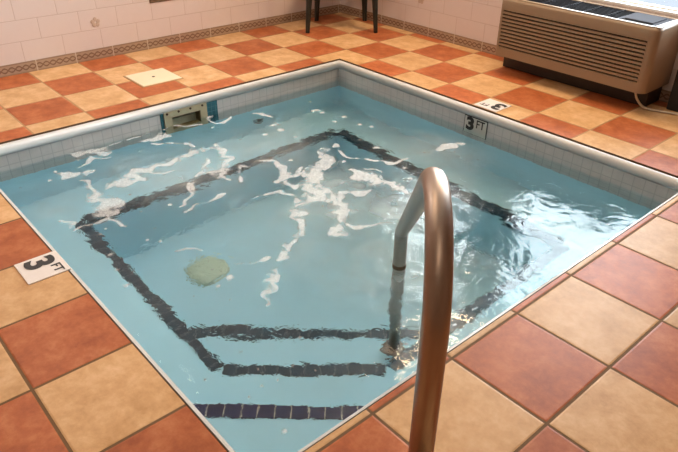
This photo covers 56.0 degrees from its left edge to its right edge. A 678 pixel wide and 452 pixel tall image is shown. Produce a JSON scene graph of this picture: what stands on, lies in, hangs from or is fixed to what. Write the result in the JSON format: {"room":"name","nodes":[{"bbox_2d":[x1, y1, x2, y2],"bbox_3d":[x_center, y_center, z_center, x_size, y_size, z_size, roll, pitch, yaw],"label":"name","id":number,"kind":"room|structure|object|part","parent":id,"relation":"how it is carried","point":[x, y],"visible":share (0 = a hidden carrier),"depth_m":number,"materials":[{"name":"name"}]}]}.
{"room":"indoor hot tub room","nodes":[
{"label":"indoor hot tub room","id":0,"kind":"room"},
{"bbox_2d":[0,0,340,65],"bbox_3d":[-1.765,-2.046,3.396,4.907,2.489,0.122,-24,39,-35],"label":"wall","id":1,"kind":"structure","parent":0,"point":[30,30],"depth_m":4.06,"materials":[{"name":"tile"}]},
{"bbox_2d":[90,17,99,26],"bbox_3d":[-1.533,-1.284,4.012,0.062,0.059,0.004,-24,39,-35],"label":"relief","id":2,"kind":"object","parent":1,"relation":"attached to","point":[93,23],"visible":1,"depth_m":4.01,"materials":[{"name":"tile"}]},
{"bbox_2d":[149,0,168,2],"bbox_3d":[-1.173,-1.524,4.232,0.189,0.062,0.006,-24,39,-35],"label":"outlet","id":3,"kind":"object","parent":1,"relation":"attached to","point":[150,1],"depth_m":4.21,"materials":[{"name":"beige plastic"}]},
{"bbox_2d":[0,4,339,77],"bbox_3d":[-1.740,-1.024,3.955,4.654,0.064,0.009,-24,39,-35],"label":"baseboard","id":4,"kind":"structure","parent":1,"relation":"attached to","point":[82,56],"depth_m":4.31,"materials":[{"name":"tile"}]},
{"bbox_2d":[0,12,677,451],"bbox_3d":[-0.100,0.008,2.405,4.663,0.049,4.972,-24,39,-35],"label":"floor","id":5,"kind":"structure","parent":0,"point":[588,362],"depth_m":1.90,"materials":[{"name":"tile"}]},
{"bbox_2d":[14,251,70,284],"bbox_3d":[-0.986,0.136,2.120,0.137,0.006,0.142,-24,39,-35],"label":"depth marker","id":6,"kind":"object","parent":5,"relation":"on","point":[50,264],"visible":1,"depth_m":2.11,"materials":[{"name":"tile"}]},
{"bbox_2d":[0,193,227,451],"bbox_3d":[-0.090,-0.230,2.818,2.272,0.044,2.300,-24,39,-35],"label":"trim","id":7,"kind":"structure","parent":5,"relation":"attached to","point":[0,193],"depth_m":1.82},
{"bbox_2d":[123,68,183,87],"bbox_3d":[-1.108,-0.889,3.803,0.262,0.008,0.256,-24,39,-35],"label":"access cover","id":8,"kind":"object","parent":5,"relation":"on","point":[161,75],"visible":1,"depth_m":3.79,"materials":[{"name":"beige plastic"}]},
{"bbox_2d":[0,68,677,202],"bbox_3d":[-0.097,0.246,3.107,2.458,1.101,2.486,-24,39,-35],"label":"wall tiles","id":9,"kind":"object","parent":5,"relation":"in","point":[647,188],"visible":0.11,"depth_m":3.32,"materials":[{"name":"tile"}]},
{"bbox_2d":[160,100,217,127],"bbox_3d":[-0.898,-0.622,3.661,0.358,0.191,0.210,-24,39,-35],"label":"skimmer","id":10,"kind":"object","parent":9,"relation":"attached to","point":[168,119],"visible":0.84,"depth_m":3.59,"materials":[{"name":"beige plastic"}]},
{"bbox_2d":[0,80,661,451],"bbox_3d":[-0.092,-0.143,2.871,2.245,0.001,2.272,-24,39,-35],"label":"pool water","id":11,"kind":"object","parent":9,"relation":"in","point":[340,328],"visible":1,"depth_m":2.55,"materials":[{"name":"blue liquid"}]},
{"bbox_2d":[60,110,463,430],"bbox_3d":[-0.156,-0.165,2.901,1.961,0.001,2.114,-24,39,-35],"label":"foam","id":12,"kind":"object","parent":11,"relation":"on","point":[172,161],"visible":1,"depth_m":2.98,"materials":[{"name":"white"}]},
{"bbox_2d":[0,60,677,451],"bbox_3d":[-0.090,-0.232,2.817,2.257,0.054,2.284,-24,39,-35],"label":"trim","id":13,"kind":"structure","parent":9,"relation":"on","point":[646,173],"depth_m":3.13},
{"bbox_2d":[464,114,487,135],"bbox_3d":[0.747,-0.534,3.500,0.007,0.139,0.156,-24,39,-35],"label":"depth marker","id":14,"kind":"object","parent":9,"relation":"attached to","point":[471,123],"visible":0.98,"depth_m":3.48,"materials":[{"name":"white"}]},
{"bbox_2d":[305,0,377,32],"bbox_3d":[0.014,-1.924,4.670,0.548,0.902,0.442,-1,31,-3],"label":"plastic chair","id":15,"kind":"object","parent":5,"relation":"on","point":[308,2],"visible":1,"depth_m":4.70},
{"bbox_3d":[-0.216,-1.621,4.619,0.066,0.433,0.066,-24,39,-35],"label":"leg","id":16,"kind":"part","parent":15,"relation":"part of","materials":[{"name":"black plastic"}]},
{"bbox_3d":[-0.163,-1.798,4.912,0.066,0.433,0.062,-24,39,-35],"label":"leg","id":17,"kind":"part","parent":15,"relation":"part of","materials":[{"name":"black plastic"}]},
{"bbox_3d":[0.195,-1.805,4.931,0.061,0.433,0.066,-24,39,-35],"label":"leg","id":18,"kind":"part","parent":15,"relation":"part of","materials":[{"name":"black plastic"}]},
{"bbox_3d":[0.259,-1.632,4.648,0.064,0.433,0.068,-24,39,-35],"label":"leg","id":19,"kind":"part","parent":15,"relation":"part of","materials":[{"name":"black plastic"}]},
{"bbox_2d":[392,167,453,451],"bbox_3d":[0.193,0.372,1.852,0.121,1.524,1.253,3,31,3],"label":"handrail","id":20,"kind":"object","parent":5,"relation":"attached to","point":[431,194],"visible":0.9,"depth_m":1.09,"materials":[{"name":"metal"}]},
{"bbox_2d":[474,99,510,111],"bbox_3d":[0.837,-0.658,3.470,0.140,0.006,0.146,-24,39,-35],"label":"depth marker","id":21,"kind":"object","parent":5,"relation":"on","point":[489,104],"visible":1,"depth_m":3.46,"materials":[{"name":"tile"}]},
{"bbox_2d":[495,0,677,114],"bbox_3d":[1.438,-0.994,3.609,0.291,0.450,1.142,-24,39,-35],"label":"air conditioner","id":22,"kind":"object","parent":5,"relation":"on","point":[628,55],"visible":1,"depth_m":3.50,"materials":[{"name":"beige metal"}]},
{"bbox_2d":[498,9,647,83],"bbox_3d":[1.274,-1.020,3.567,0.015,0.229,0.883,-24,39,-35],"label":"grille","id":23,"kind":"object","parent":22,"relation":"attached to","point":[618,56],"depth_m":3.53,"materials":[{"name":"beige metal"}]},
{"bbox_2d":[528,0,635,17],"bbox_3d":[1.321,-1.247,3.615,0.232,0.020,0.647,-24,39,-35],"label":"grille","id":24,"kind":"object","parent":22,"relation":"attached to","point":[577,6],"depth_m":3.55,"materials":[{"name":"black metal"}]},
{"bbox_3d":[1.608,-1.087,3.337,0.165,0.005,0.152,-24,39,-35],"label":"control door","id":25,"kind":"part","parent":22,"relation":"part of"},
{"bbox_3d":[1.696,-0.656,3.384,0.267,0.111,0.037,11,33,16],"label":"power cord","id":26,"kind":"part","parent":22,"relation":"part of","materials":[{"name":"beige plastic"}]},
{"bbox_2d":[666,70,677,111],"bbox_3d":[1.858,-0.714,3.380,0.098,0.220,0.149,-24,39,-35],"label":"outlet box","id":27,"kind":"object","parent":5,"relation":"on","point":[672,104],"visible":1,"depth_m":3.40,"materials":[{"name":"black"}]},
{"bbox_2d":[341,0,677,90],"bbox_3d":[1.753,-1.812,3.093,0.122,2.489,5.094,-24,39,-35],"label":"wall","id":28,"kind":"structure","parent":0,"point":[479,20],"depth_m":4.43,"materials":[{"name":"tile"}]},
{"bbox_2d":[340,4,670,102],"bbox_3d":[1.649,-0.820,3.699,0.009,0.064,4.972,-24,39,-35],"label":"baseboard","id":29,"kind":"structure","parent":28,"relation":"attached to","point":[474,44],"depth_m":4.63,"materials":[{"name":"tile"}]},
{"bbox_2d":[597,0,677,14],"bbox_3d":[1.696,-1.919,3.075,0.084,1.678,1.144,-24,39,-35],"label":"window","id":30,"kind":"structure","parent":28,"relation":"in","point":[658,8],"depth_m":3.49,"materials":[{"name":"white paint"}]}
]}

